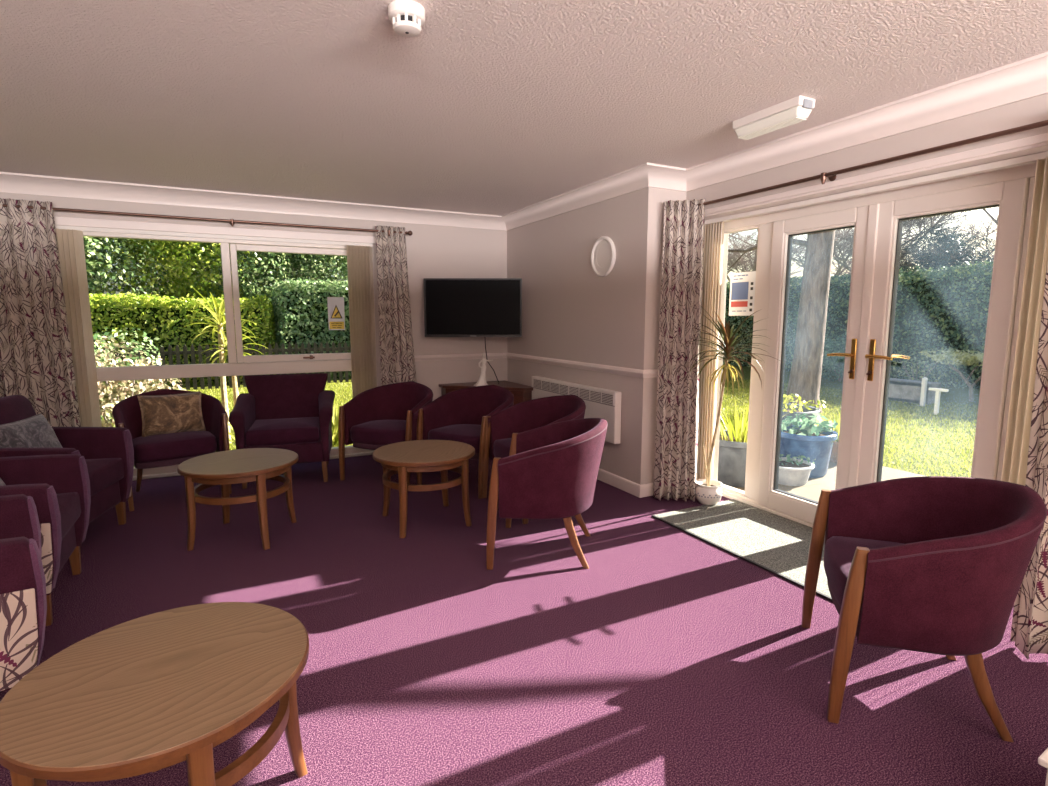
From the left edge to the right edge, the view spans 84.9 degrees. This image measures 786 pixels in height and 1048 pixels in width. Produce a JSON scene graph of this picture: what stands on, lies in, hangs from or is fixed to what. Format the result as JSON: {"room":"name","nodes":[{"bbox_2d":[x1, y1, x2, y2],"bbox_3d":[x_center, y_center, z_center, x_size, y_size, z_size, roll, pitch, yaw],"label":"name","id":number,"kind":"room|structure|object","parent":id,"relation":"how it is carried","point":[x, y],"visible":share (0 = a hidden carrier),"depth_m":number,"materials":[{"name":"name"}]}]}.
{"room":"care facility","nodes":[
{"label":"care facility","id":0,"kind":"room"},
{"bbox_2d":[0,192,507,400],"bbox_3d":[-2.349,-0.541,5.278,4.730,2.385,0.280,-4,8,-27],"label":"wall","id":1,"kind":"structure","parent":0,"point":[432,251],"depth_m":5.75,"materials":[{"name":"paint"}]},
{"bbox_2d":[2,204,412,236],"bbox_3d":[-2.607,-1.434,4.795,3.404,0.069,0.122,-4,8,-27],"label":"curtain rod","id":2,"kind":"object","parent":1,"relation":"attached to","point":[232,222],"visible":0.91,"depth_m":4.75,"materials":[{"name":"brown metal"}]},
{"bbox_2d":[0,198,80,426],"bbox_3d":[-3.712,-0.328,4.284,0.562,2.176,0.133,-4,8,-27],"label":"curtain","id":3,"kind":"object","parent":2,"relation":"hanging from","point":[36,360],"visible":0.72,"depth_m":4.28,"materials":[{"name":"fabric"}]},
{"bbox_2d":[375,225,415,385],"bbox_3d":[-1.213,-0.499,5.574,0.384,2.176,0.095,-4,8,-27],"label":"curtain","id":4,"kind":"object","parent":2,"relation":"hanging from","point":[397,362],"visible":0.76,"depth_m":5.52,"materials":[{"name":"fabric"}]},
{"bbox_2d":[54,216,375,243],"bbox_3d":[-2.587,-1.380,4.874,2.700,0.065,0.018,-4,8,-27],"label":"trim","id":5,"kind":"structure","parent":1,"relation":"attached to","point":[62,221],"depth_m":4.82,"materials":[{"name":"beige paint"}]},
{"bbox_2d":[83,231,376,479],"bbox_3d":[-2.597,-0.339,5.031,2.580,2.050,0.135,-4,8,-27],"label":"window","id":6,"kind":"structure","parent":1,"relation":"in","point":[322,362],"depth_m":5.01,"materials":[{"name":"beige plastic"}]},
{"bbox_2d":[55,225,376,426],"bbox_3d":[-2.569,-0.382,4.970,2.561,1.932,0.088,-4,8,-27],"label":"vertical blind","id":7,"kind":"object","parent":6,"relation":"attached to","point":[70,242],"visible":0.57,"depth_m":4.59,"materials":[{"name":"beige fabric"}]},
{"bbox_2d":[327,297,344,329],"bbox_3d":[-1.780,-0.753,5.435,0.152,0.310,0.003,-4,8,-27],"label":"notice","id":8,"kind":"object","parent":6,"relation":"attached to","point":[336,313],"visible":1,"depth_m":5.43,"materials":[{"name":"white"}]},
{"bbox_2d":[423,278,521,336],"bbox_3d":[-0.505,-0.870,5.878,0.968,0.576,0.426,0,8,0],"label":"television","id":9,"kind":"object","parent":1,"relation":"attached to","point":[453,307],"visible":1,"depth_m":5.67,"materials":[{"name":"black plastic"}]},
{"bbox_2d":[484,337,498,383],"bbox_3d":[-0.342,-0.349,5.892,0.196,0.518,0.090,-5,9,-35],"label":"cable","id":10,"kind":"object","parent":9,"relation":"hanging from","point":[484,337],"visible":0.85,"depth_m":5.89,"materials":[{"name":"black plastic"}]},
{"bbox_2d":[0,455,1047,785],"bbox_3d":[-0.617,1.043,2.784,5.360,0.100,6.630,-4,8,-27],"label":"floor","id":11,"kind":"structure","parent":0,"point":[675,658],"depth_m":2.31,"materials":[{"name":"carpet"}]},
{"bbox_2d":[0,494,46,692],"bbox_3d":[-2.043,0.664,1.933,0.654,0.875,0.704,-7,10,-41],"label":"upholstered armchair","id":12,"kind":"object","parent":11,"relation":"on","point":[23,601],"visible":0.94,"depth_m":1.85,"materials":[{"name":"fabric"}]},
{"bbox_2d":[0,454,90,625],"bbox_3d":[-2.452,0.572,2.627,0.654,0.875,0.704,-4,8,-27],"label":"upholstered armchair","id":13,"kind":"object","parent":11,"relation":"on","point":[58,485],"visible":0.74,"depth_m":2.86,"materials":[{"name":"fabric"}]},
{"bbox_2d":[57,492,80,539],"bbox_3d":[-2.390,0.614,2.665,0.430,0.163,0.524,-4,8,-27],"label":"seat cushion","id":14,"kind":"object","parent":13,"relation":"on","point":[69,503],"depth_m":2.83,"materials":[{"name":"fabric"}]},
{"bbox_2d":[0,395,133,524],"bbox_3d":[-2.814,0.471,3.390,0.654,0.875,0.704,-2,8,-12],"label":"upholstered armchair","id":15,"kind":"object","parent":11,"relation":"on","point":[108,452],"visible":0.32,"depth_m":3.62,"materials":[{"name":"fabric"}]},
{"bbox_2d":[0,413,62,447],"bbox_3d":[-2.823,0.322,3.279,0.196,0.347,0.448,-1,8,-9],"label":"cushion","id":16,"kind":"object","parent":15,"relation":"on","point":[35,431],"visible":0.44,"depth_m":3.24,"materials":[{"name":"grey fabric"}]},
{"bbox_2d":[85,458,124,495],"bbox_3d":[-2.746,0.515,3.411,0.430,0.163,0.524,-2,8,-12],"label":"seat cushion","id":17,"kind":"object","parent":15,"relation":"on","point":[104,473],"depth_m":3.51,"materials":[{"name":"fabric"}]},
{"bbox_2d":[0,602,308,785],"bbox_3d":[-0.896,0.924,1.473,0.665,0.480,0.665,0,8,3],"label":"coffee table","id":18,"kind":"object","parent":11,"relation":"on","point":[154,692],"visible":1,"depth_m":1.35,"materials":[{"name":"brown wood"}]},
{"bbox_2d":[112,389,230,510],"bbox_3d":[-2.707,0.384,4.410,0.713,0.780,0.637,-6,10,-38],"label":"tub chair","id":19,"kind":"object","parent":11,"relation":"on","point":[169,449],"visible":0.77,"depth_m":4.31,"materials":[{"name":"purple fabric"}]},
{"bbox_2d":[137,391,205,436],"bbox_3d":[-2.724,0.160,4.441,0.428,0.310,0.168,-6,10,-38],"label":"cushion","id":20,"kind":"object","parent":19,"relation":"on","point":[161,414],"visible":1,"depth_m":4.39,"materials":[{"name":"brown fabric"}]},
{"bbox_2d":[177,448,298,550],"bbox_3d":[-1.742,0.649,3.550,0.665,0.480,0.665,0,8,-2],"label":"coffee table","id":21,"kind":"object","parent":11,"relation":"on","point":[223,468],"visible":1,"depth_m":3.36,"materials":[{"name":"brown wood"}]},
{"bbox_2d":[228,373,334,488],"bbox_3d":[-2.032,0.287,4.903,0.808,0.842,0.725,-2,8,-18],"label":"armchair","id":22,"kind":"object","parent":11,"relation":"on","point":[293,412],"visible":0.94,"depth_m":4.83,"materials":[{"name":"fabric"}]},
{"bbox_2d":[246,417,319,446],"bbox_3d":[-2.006,0.309,4.826,0.540,0.150,0.550,-2,8,-18],"label":"seat cushion","id":23,"kind":"object","parent":22,"relation":"on","point":[260,431],"depth_m":4.62,"materials":[{"name":"fabric"}]},
{"bbox_2d":[338,381,432,483],"bbox_3d":[-1.116,0.318,4.905,0.713,0.780,0.637,3,8,20],"label":"tub chair","id":24,"kind":"object","parent":11,"relation":"on","point":[380,416],"visible":0.87,"depth_m":4.83,"materials":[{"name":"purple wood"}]},
{"bbox_2d":[372,440,474,537],"bbox_3d":[-0.656,0.615,3.808,0.665,0.480,0.665,-4,8,-27],"label":"coffee table","id":25,"kind":"object","parent":11,"relation":"on","point":[401,458],"visible":1,"depth_m":3.66,"materials":[{"name":"brown wood"}]},
{"bbox_2d":[416,385,513,498],"bbox_3d":[-0.420,0.348,4.678,0.713,0.780,0.637,5,9,33],"label":"tub chair","id":26,"kind":"object","parent":11,"relation":"on","point":[460,415],"visible":0.54,"depth_m":4.72,"materials":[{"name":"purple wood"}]},
{"bbox_2d":[439,380,532,404],"bbox_3d":[-0.381,0.256,5.813,0.760,0.665,0.720,-4,8,-27],"label":"table","id":27,"kind":"object","parent":11,"relation":"on","point":[521,393],"visible":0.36,"depth_m":5.75,"materials":[{"name":"brown wood"}]},
{"bbox_2d":[474,353,492,385],"bbox_3d":[-0.406,-0.237,5.732,0.199,0.335,0.109,0,8,-3],"label":"figurine","id":28,"kind":"object","parent":27,"relation":"on","point":[482,379],"visible":0.98,"depth_m":5.71,"materials":[{"name":"white ceramic"}]},
{"bbox_2d":[483,395,585,523],"bbox_3d":[0.117,0.418,4.149,0.637,0.780,0.713,-4,9,-29],"label":"tub chair","id":29,"kind":"object","parent":11,"relation":"on","point":[539,412],"visible":0.3,"depth_m":4.31,"materials":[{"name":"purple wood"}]},
{"bbox_2d":[486,418,607,569],"bbox_3d":[0.157,0.529,3.317,0.637,0.780,0.713,1,8,8],"label":"tub chair","id":30,"kind":"object","parent":11,"relation":"on","point":[550,471],"visible":1,"depth_m":3.02,"materials":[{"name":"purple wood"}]},
{"bbox_2d":[597,468,653,497],"bbox_3d":[0.121,0.587,5.482,2.903,0.095,1.210,5,9,32],"label":"baseboard","id":31,"kind":"structure","parent":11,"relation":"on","point":[644,490],"depth_m":4.46,"materials":[{"name":"beige paint"}]},
{"bbox_2d":[683,311,779,504],"bbox_3d":[1.397,0.095,3.999,0.592,1.460,0.668,-4,8,-27],"label":"plant","id":32,"kind":"object","parent":11,"relation":"on","point":[708,491],"visible":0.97,"depth_m":4.03,"materials":[{"name":"green plant"}]},
{"bbox_2d":[652,499,832,601],"bbox_3d":[1.558,0.903,3.423,0.775,0.011,1.500,-4,8,-27],"label":"door mat","id":33,"kind":"object","parent":11,"relation":"on","point":[778,545],"visible":0.61,"depth_m":3.55,"materials":[{"name":"black rubber"}]},
{"bbox_2d":[801,476,1046,741],"bbox_3d":[1.428,0.692,2.083,0.637,0.780,0.713,3,8,18],"label":"tub chair","id":34,"kind":"object","parent":11,"relation":"on","point":[927,564],"visible":1,"depth_m":1.84,"materials":[{"name":"fabric"}]},
{"bbox_2d":[1038,748,1047,785],"bbox_3d":[1.528,1.032,1.327,0.430,0.305,0.430,-5,9,-32],"label":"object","id":35,"kind":"object","parent":11,"relation":"on","point":[1043,759],"visible":1,"depth_m":1.37,"materials":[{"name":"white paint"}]},
{"bbox_2d":[0,0,1047,215],"bbox_3d":[0.074,-1.307,1.226,5.460,0.200,9.460,-4,8,-27],"label":"ceiling","id":36,"kind":"structure","parent":0,"point":[495,107],"depth_m":2.57,"materials":[{"name":"beige paint"}]},
{"bbox_2d":[388,0,424,36],"bbox_3d":[-0.399,-1.265,1.950,0.124,0.074,0.124,-4,8,-27],"label":"smoke detector","id":37,"kind":"object","parent":36,"relation":"attached to","point":[407,17],"visible":1,"depth_m":1.92,"materials":[{"name":"white plastic"}]},
{"bbox_2d":[733,95,814,139],"bbox_3d":[1.254,-1.383,2.905,0.116,0.090,0.422,-4,8,-27],"label":"emergency light","id":38,"kind":"object","parent":36,"relation":"attached to","point":[797,109],"visible":1,"depth_m":2.84,"materials":[{"name":"white plastic"}]},
{"bbox_2d":[507,187,685,484],"bbox_3d":[0.565,-0.566,5.469,0.630,2.385,2.600,-4,8,-27],"label":"wall","id":39,"kind":"structure","parent":0,"point":[570,312],"depth_m":4.63,"materials":[{"name":"paint"}]},
{"bbox_2d":[0,52,1047,230],"bbox_3d":[0.030,-1.143,1.225,4.800,0.125,8.900,-4,8,-27],"label":"trim","id":40,"kind":"structure","parent":39,"relation":"attached to","point":[1027,78],"depth_m":4.04,"materials":[{"name":"beige paint"}]},
{"bbox_2d":[414,353,657,377],"bbox_3d":[0.126,-0.291,5.357,2.903,0.060,1.210,5,9,32],"label":"trim","id":41,"kind":"structure","parent":39,"relation":"attached to","point":[652,373],"depth_m":5.36,"materials":[{"name":"beige paint"}]},
{"bbox_2d":[532,376,620,443],"bbox_3d":[0.418,0.116,5.063,0.082,0.410,1.380,-4,8,-27],"label":"heater","id":42,"kind":"object","parent":39,"relation":"attached to","point":[605,404],"visible":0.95,"depth_m":4.69,"materials":[{"name":"white plastic"}]},
{"bbox_2d":[533,379,540,388],"bbox_3d":[0.125,-0.091,5.527,0.006,0.081,0.143,-4,8,-27],"label":"grille","id":43,"kind":"object","parent":42,"relation":"attached to","point":[536,382],"depth_m":5.53,"materials":[{"name":"white plastic"}]},
{"bbox_2d":[541,380,549,390],"bbox_3d":[0.201,-0.070,5.382,0.008,0.085,0.143,-4,8,-27],"label":"grille","id":44,"kind":"object","parent":42,"relation":"attached to","point":[545,384],"depth_m":5.38,"materials":[{"name":"white plastic"}]},
{"bbox_2d":[550,382,558,392],"bbox_3d":[0.277,-0.051,5.236,0.008,0.085,0.143,-4,8,-27],"label":"grille","id":45,"kind":"object","parent":42,"relation":"attached to","point":[554,386],"depth_m":5.23,"materials":[{"name":"white plastic"}]},
{"bbox_2d":[559,384,567,394],"bbox_3d":[0.351,-0.033,5.090,0.006,0.081,0.143,-4,8,-27],"label":"grille","id":46,"kind":"object","parent":42,"relation":"attached to","point":[563,388],"depth_m":5.09,"materials":[{"name":"white plastic"}]},
{"bbox_2d":[569,386,577,395],"bbox_3d":[0.427,-0.014,4.945,0.006,0.081,0.143,-4,8,-27],"label":"grille","id":47,"kind":"object","parent":42,"relation":"attached to","point":[573,390],"depth_m":4.94,"materials":[{"name":"white plastic"}]},
{"bbox_2d":[579,388,588,399],"bbox_3d":[0.505,0.007,4.801,0.003,0.085,0.143,-4,8,-27],"label":"grille","id":48,"kind":"object","parent":42,"relation":"attached to","point":[583,392],"depth_m":4.79,"materials":[{"name":"white plastic"}]},
{"bbox_2d":[590,390,600,401],"bbox_3d":[0.580,0.026,4.655,0.003,0.085,0.143,-4,8,-27],"label":"grille","id":49,"kind":"object","parent":42,"relation":"attached to","point":[595,395],"depth_m":4.65,"materials":[{"name":"white metal"}]},
{"bbox_2d":[601,392,612,404],"bbox_3d":[0.654,0.045,4.509,0.008,0.085,0.143,-4,8,-27],"label":"grille","id":50,"kind":"object","parent":42,"relation":"attached to","point":[606,397],"depth_m":4.51,"materials":[{"name":"white metal"}]},
{"bbox_2d":[591,236,615,276],"bbox_3d":[0.626,-1.082,4.548,0.034,0.316,0.316,-4,8,-27],"label":"wall plaque","id":51,"kind":"object","parent":39,"relation":"attached to","point":[603,253],"visible":1,"depth_m":4.53,"materials":[{"name":"white plastic"}]},
{"bbox_2d":[686,93,1047,214],"bbox_3d":[2.914,-0.026,1.394,0.350,2.385,6.860,-4,8,-27],"label":"wall","id":52,"kind":"structure","parent":0,"point":[1034,109],"depth_m":2.89,"materials":[{"name":"paint"}]},
{"bbox_2d":[705,163,1035,526],"bbox_3d":[2.056,-0.107,3.266,0.100,2.053,2.641,-4,8,-27],"label":"door frame","id":53,"kind":"structure","parent":52,"relation":"in","point":[763,223],"depth_m":3.94,"materials":[{"name":"beige plastic"}]},
{"bbox_2d":[729,271,755,315],"bbox_3d":[1.576,-0.715,4.142,0.003,0.310,0.230,-4,8,-27],"label":"notice","id":54,"kind":"object","parent":53,"relation":"attached to","point":[742,284],"visible":1,"depth_m":4.14,"materials":[{"name":"white paper"}]},
{"bbox_2d":[732,274,747,311],"bbox_3d":[1.566,-0.723,4.158,0.001,0.261,0.130,-4,8,-27],"label":"print","id":55,"kind":"object","parent":54,"relation":"attached to","point":[739,281],"depth_m":4.16,"materials":[{"name":"white"}]},
{"bbox_2d":[731,282,748,299],"bbox_3d":[1.566,-0.740,4.157,0.001,0.125,0.152,-4,8,-27],"label":"picture","id":56,"kind":"object","parent":54,"relation":"on","point":[739,290],"depth_m":4.15,"materials":[{"name":"blue paper"}]},
{"bbox_2d":[758,205,868,522],"bbox_3d":[1.844,-0.139,3.671,0.188,1.950,0.664,-4,8,-27],"label":"door","id":57,"kind":"structure","parent":53,"relation":"attached to","point":[770,496],"depth_m":3.78,"materials":[{"name":"beige plastic"}]},
{"bbox_2d":[696,151,1047,485],"bbox_3d":[1.932,-0.123,3.208,0.089,2.000,2.640,-4,8,-27],"label":"vertical blind","id":58,"kind":"object","parent":53,"relation":"attached to","point":[1015,458],"visible":0.43,"depth_m":2.61,"materials":[{"name":"beige fabric"}]},
{"bbox_2d":[848,178,1029,486],"bbox_3d":[2.156,-0.059,3.070,0.188,1.950,0.720,-4,8,-27],"label":"door","id":59,"kind":"structure","parent":53,"relation":"attached to","point":[885,220],"depth_m":3.02,"materials":[{"name":"beige plastic"}]},
{"bbox_2d":[696,142,1047,485],"bbox_3d":[1.976,-0.107,3.225,0.350,2.065,2.665,-4,8,-27],"label":"trim","id":60,"kind":"structure","parent":52,"relation":"attached to","point":[1042,147],"depth_m":3.09,"materials":[{"name":"beige paint"}]},
{"bbox_2d":[698,120,1047,205],"bbox_3d":[1.845,-1.145,2.841,0.102,0.069,2.994,-4,8,-27],"label":"curtain rod","id":61,"kind":"object","parent":52,"relation":"attached to","point":[823,176],"visible":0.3,"depth_m":2.83,"materials":[{"name":"brown metal"}]},
{"bbox_2d":[653,199,704,500],"bbox_3d":[1.111,-0.276,4.102,0.304,2.141,0.124,1,8,11],"label":"curtain","id":62,"kind":"object","parent":61,"relation":"hanging from","point":[677,411],"visible":1,"depth_m":4.11,"materials":[{"name":"fabric"}]},
{"bbox_2d":[1010,260,1047,658],"bbox_3d":[2.178,0.003,1.999,0.252,2.141,0.707,-4,8,-27],"label":"curtain","id":63,"kind":"object","parent":61,"relation":"hanging from","point":[1029,630],"visible":0.77,"depth_m":2.28,"materials":[{"name":"fabric"}]},
{"bbox_2d":[705,133,1047,214],"bbox_3d":[1.815,-1.137,3.005,0.012,0.035,2.665,-4,8,-27],"label":"trim","id":64,"kind":"structure","parent":52,"relation":"attached to","point":[1041,138],"depth_m":2.87,"materials":[{"name":"beige paint"}]},
{"label":"outside","id":65,"kind":"structure","parent":0,"visible":0},
{"bbox_2d":[102,343,979,476],"bbox_3d":[6.609,0.421,9.153,100.000,0.300,70.000,-4,8,-27],"label":"lawn","id":66,"kind":"structure","parent":65,"point":[957,395],"depth_m":8.46,"materials":[{"name":"green plant"}]},
{"bbox_2d":[93,328,161,425],"bbox_3d":[-5.676,-0.117,7.408,1.701,1.513,1.489,-1,8,-9],"label":"shrub","id":67,"kind":"object","parent":66,"relation":"on","point":[95,336],"visible":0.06,"depth_m":7.58,"materials":[{"name":"green plant"}]},
{"bbox_2d":[83,237,172,307],"bbox_3d":[-11.815,-3.948,13.976,6.064,7.101,5.090,-1,8,-8],"label":"evergreen tree","id":68,"kind":"object","parent":66,"relation":"on","point":[90,243],"visible":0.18,"depth_m":13.69,"materials":[{"name":"green plant"}]},
{"bbox_2d":[94,336,185,426],"bbox_3d":[-4.139,0.108,5.877,1.282,1.379,1.174,-4,8,-27],"label":"shrub","id":69,"kind":"object","parent":66,"relation":"on","point":[138,386],"visible":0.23,"depth_m":5.82,"materials":[{"name":"green plant"}]},
{"bbox_2d":[89,292,275,389],"bbox_3d":[-9.194,-1.048,11.654,7.662,2.050,1.518,-4,8,-27],"label":"hedge","id":70,"kind":"object","parent":66,"relation":"on","point":[166,323],"visible":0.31,"depth_m":12.00,"materials":[{"name":"green plant"}]},
{"bbox_2d":[87,237,292,307],"bbox_3d":[-9.124,-3.852,16.353,4.863,7.012,5.722,-3,8,-19],"label":"evergreen tree","id":71,"kind":"object","parent":66,"relation":"on","point":[174,265],"visible":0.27,"depth_m":14.67,"materials":[{"name":"green plant"}]},
{"bbox_2d":[95,341,351,389],"bbox_3d":[-5.514,-0.617,12.302,7.814,0.930,0.062,-4,8,-27],"label":"picket fence","id":72,"kind":"object","parent":66,"relation":"on","point":[177,352],"visible":0.26,"depth_m":11.82,"materials":[{"name":"wood"}]},
{"bbox_2d":[183,285,264,443],"bbox_3d":[-3.422,-0.336,6.632,0.937,1.865,0.932,-4,8,-27],"label":"cordyline","id":73,"kind":"object","parent":66,"relation":"on","point":[219,313],"visible":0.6,"depth_m":6.58,"materials":[{"name":"plant"}]},
{"bbox_2d":[109,241,341,297],"bbox_3d":[-10.690,-5.727,20.444,7.776,9.308,8.902,4,9,29],"label":"evergreen tree","id":74,"kind":"object","parent":66,"relation":"on","point":[120,241],"visible":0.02,"depth_m":18.24,"materials":[{"name":"green plant"}]},
{"bbox_2d":[102,381,352,449],"bbox_3d":[-4.167,0.295,8.769,7.546,0.050,7.245,-4,8,-27],"label":"grass blades","id":75,"kind":"object","parent":66,"relation":"on","point":[335,384],"visible":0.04,"depth_m":11.06,"materials":[{"name":"green plant"}]},
{"bbox_2d":[228,424,235,445],"bbox_3d":[-2.943,0.371,6.211,1.060,0.573,1.013,5,9,35],"label":"leaf plant","id":76,"kind":"object","parent":66,"relation":"on","point":[232,435],"visible":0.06,"depth_m":6.16,"materials":[{"name":"green plant"}]},
{"bbox_2d":[179,243,347,345],"bbox_3d":[-6.884,-3.965,16.606,4.061,6.583,4.841,2,8,14],"label":"evergreen tree","id":77,"kind":"object","parent":66,"relation":"on","point":[288,267],"visible":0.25,"depth_m":15.59,"materials":[{"name":"green plant"}]},
{"bbox_2d":[272,277,350,379],"bbox_3d":[-3.333,-1.638,14.648,5.778,2.461,1.691,-4,8,-27],"label":"hedge","id":78,"kind":"object","parent":66,"relation":"on","point":[303,311],"visible":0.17,"depth_m":13.15,"materials":[{"name":"green plant"}]},
{"bbox_2d":[289,254,347,291],"bbox_3d":[-4.755,-4.512,18.087,5.549,7.138,5.194,-4,8,-27],"label":"evergreen tree","id":79,"kind":"object","parent":66,"relation":"on","point":[345,271],"visible":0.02,"depth_m":16.61,"materials":[{"name":"green plant"}]},
{"bbox_2d":[332,406,338,446],"bbox_3d":[-2.204,0.267,6.521,1.168,0.696,1.360,6,9,36],"label":"leaf plant","id":80,"kind":"object","parent":66,"relation":"on","point":[335,412],"visible":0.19,"depth_m":6.54,"materials":[{"name":"green plant"}]},
{"bbox_2d":[727,229,806,283],"bbox_3d":[8.734,-5.170,22.534,6.610,7.286,6.427,5,9,36],"label":"bare tree","id":81,"kind":"object","parent":66,"relation":"on","point":[731,255],"visible":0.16,"depth_m":21.96,"materials":[{"name":"brown plant"}]},
{"bbox_2d":[727,230,834,412],"bbox_3d":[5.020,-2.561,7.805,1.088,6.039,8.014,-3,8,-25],"label":"tree","id":82,"kind":"object","parent":66,"relation":"on","point":[806,368],"visible":0.34,"depth_m":8.70,"materials":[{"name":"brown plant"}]},
{"bbox_2d":[730,462,923,500],"bbox_3d":[2.869,0.882,4.439,2.220,0.025,13.000,-4,8,-27],"label":"patio","id":83,"kind":"structure","parent":66,"relation":"on","point":[812,489],"depth_m":5.05,"materials":[{"name":"concrete"}]},
{"bbox_2d":[717,401,784,487],"bbox_3d":[1.917,0.421,5.066,0.720,0.724,0.756,5,9,35],"label":"pot","id":84,"kind":"object","parent":83,"relation":"on","point":[733,440],"visible":0.35,"depth_m":4.91,"materials":[{"name":"grey stone"}]},
{"bbox_2d":[778,454,815,485],"bbox_3d":[2.334,0.665,5.055,0.407,0.244,0.437,4,9,30],"label":"pot","id":85,"kind":"object","parent":83,"relation":"on","point":[793,471],"visible":0.66,"depth_m":4.95,"materials":[{"name":"ceramic"}]},
{"bbox_2d":[782,393,826,424],"bbox_3d":[2.754,0.326,6.085,0.720,0.644,0.677,-4,8,-27],"label":"pot","id":86,"kind":"object","parent":83,"relation":"on","point":[788,409],"visible":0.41,"depth_m":5.95,"materials":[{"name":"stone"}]},
{"bbox_2d":[780,412,837,477],"bbox_3d":[2.623,0.467,5.331,0.535,0.563,0.633,-4,8,-27],"label":"pot","id":87,"kind":"object","parent":83,"relation":"on","point":[800,438],"visible":0.88,"depth_m":5.18,"materials":[{"name":"blue ceramic"}]},
{"bbox_2d":[816,406,839,462],"bbox_3d":[3.157,0.406,5.793,0.506,0.563,0.628,-4,8,-27],"label":"pot","id":88,"kind":"object","parent":83,"relation":"on","point":[834,454],"visible":0.13,"depth_m":5.72,"materials":[{"name":"ceramic"}]},
{"bbox_2d":[821,333,846,381],"bbox_3d":[7.230,-0.824,13.125,1.431,1.136,1.662,1,8,9],"label":"shrub","id":89,"kind":"object","parent":66,"relation":"on","point":[838,348],"visible":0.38,"depth_m":12.84,"materials":[{"name":"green plant"}]},
{"bbox_2d":[729,214,959,284],"bbox_3d":[10.506,-4.148,19.092,5.960,6.165,7.254,-5,9,-35],"label":"bare tree","id":90,"kind":"object","parent":66,"relation":"on","point":[840,269],"visible":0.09,"depth_m":18.57,"materials":[{"name":"brown plant"}]},
{"bbox_2d":[720,379,977,476],"bbox_3d":[5.118,0.348,8.370,5.398,0.050,9.046,-4,8,-27],"label":"grass blades","id":91,"kind":"object","parent":66,"relation":"on","point":[747,388],"visible":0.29,"depth_m":7.73,"materials":[{"name":"green plant"}]},
{"bbox_2d":[723,260,992,388],"bbox_3d":[8.378,-1.817,14.875,1.736,2.725,15.340,-4,8,-27],"label":"hedge","id":92,"kind":"object","parent":66,"relation":"on","point":[944,310],"visible":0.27,"depth_m":12.62,"materials":[{"name":"green plant"}]},
{"bbox_2d":[798,211,973,271],"bbox_3d":[10.745,-3.504,16.258,4.746,5.640,6.086,-1,8,-10],"label":"bare tree","id":93,"kind":"object","parent":66,"relation":"on","point":[944,217],"visible":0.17,"depth_m":15.96,"materials":[{"name":"brown plant"}]},
{"bbox_2d":[842,378,941,403],"bbox_3d":[6.617,-0.076,10.395,0.440,0.360,1.500,-4,8,-27],"label":"trough","id":94,"kind":"object","parent":66,"relation":"on","point":[906,390],"visible":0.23,"depth_m":9.89,"materials":[{"name":"grey stone"}]},
{"bbox_2d":[890,351,953,381],"bbox_3d":[7.951,-0.437,11.654,0.922,0.820,1.158,-4,8,-27],"label":"shrub","id":95,"kind":"object","parent":66,"relation":"on","point":[911,360],"visible":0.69,"depth_m":11.61,"materials":[{"name":"green plant"}]},
{"bbox_2d":[920,377,927,405],"bbox_3d":[6.627,-0.023,9.500,0.068,0.490,0.068,-4,8,-27],"label":"post","id":96,"kind":"object","parent":66,"relation":"on","point":[924,379],"visible":0.86,"depth_m":9.48,"materials":[{"name":"white paint"}]},
{"bbox_2d":[928,388,948,414],"bbox_3d":[6.264,0.130,8.686,0.050,0.400,0.260,-4,8,-27],"label":"post","id":97,"kind":"object","parent":66,"relation":"on","point":[938,390],"visible":0.9,"depth_m":8.67,"materials":[{"name":"white paint"}]},
{"bbox_2d":[899,223,994,278],"bbox_3d":[10.946,-2.538,15.248,3.256,3.965,3.458,3,8,23],"label":"conifer","id":98,"kind":"object","parent":66,"relation":"on","point":[939,233],"visible":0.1,"depth_m":14.75,"materials":[{"name":"green plant"}]},
{"bbox_2d":[899,207,998,269],"bbox_3d":[12.974,-4.061,15.134,6.650,7.041,6.159,-6,10,-39],"label":"bare tree","id":99,"kind":"object","parent":66,"relation":"on","point":[985,232],"visible":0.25,"depth_m":15.30,"materials":[{"name":"brown plant"}]},
{"bbox_2d":[918,349,983,401],"bbox_3d":[7.775,-0.290,9.975,0.968,0.912,1.721,-4,8,-27],"label":"tree","id":100,"kind":"object","parent":66,"relation":"on","point":[963,357],"visible":0.72,"depth_m":10.04,"materials":[{"name":"green plant"}]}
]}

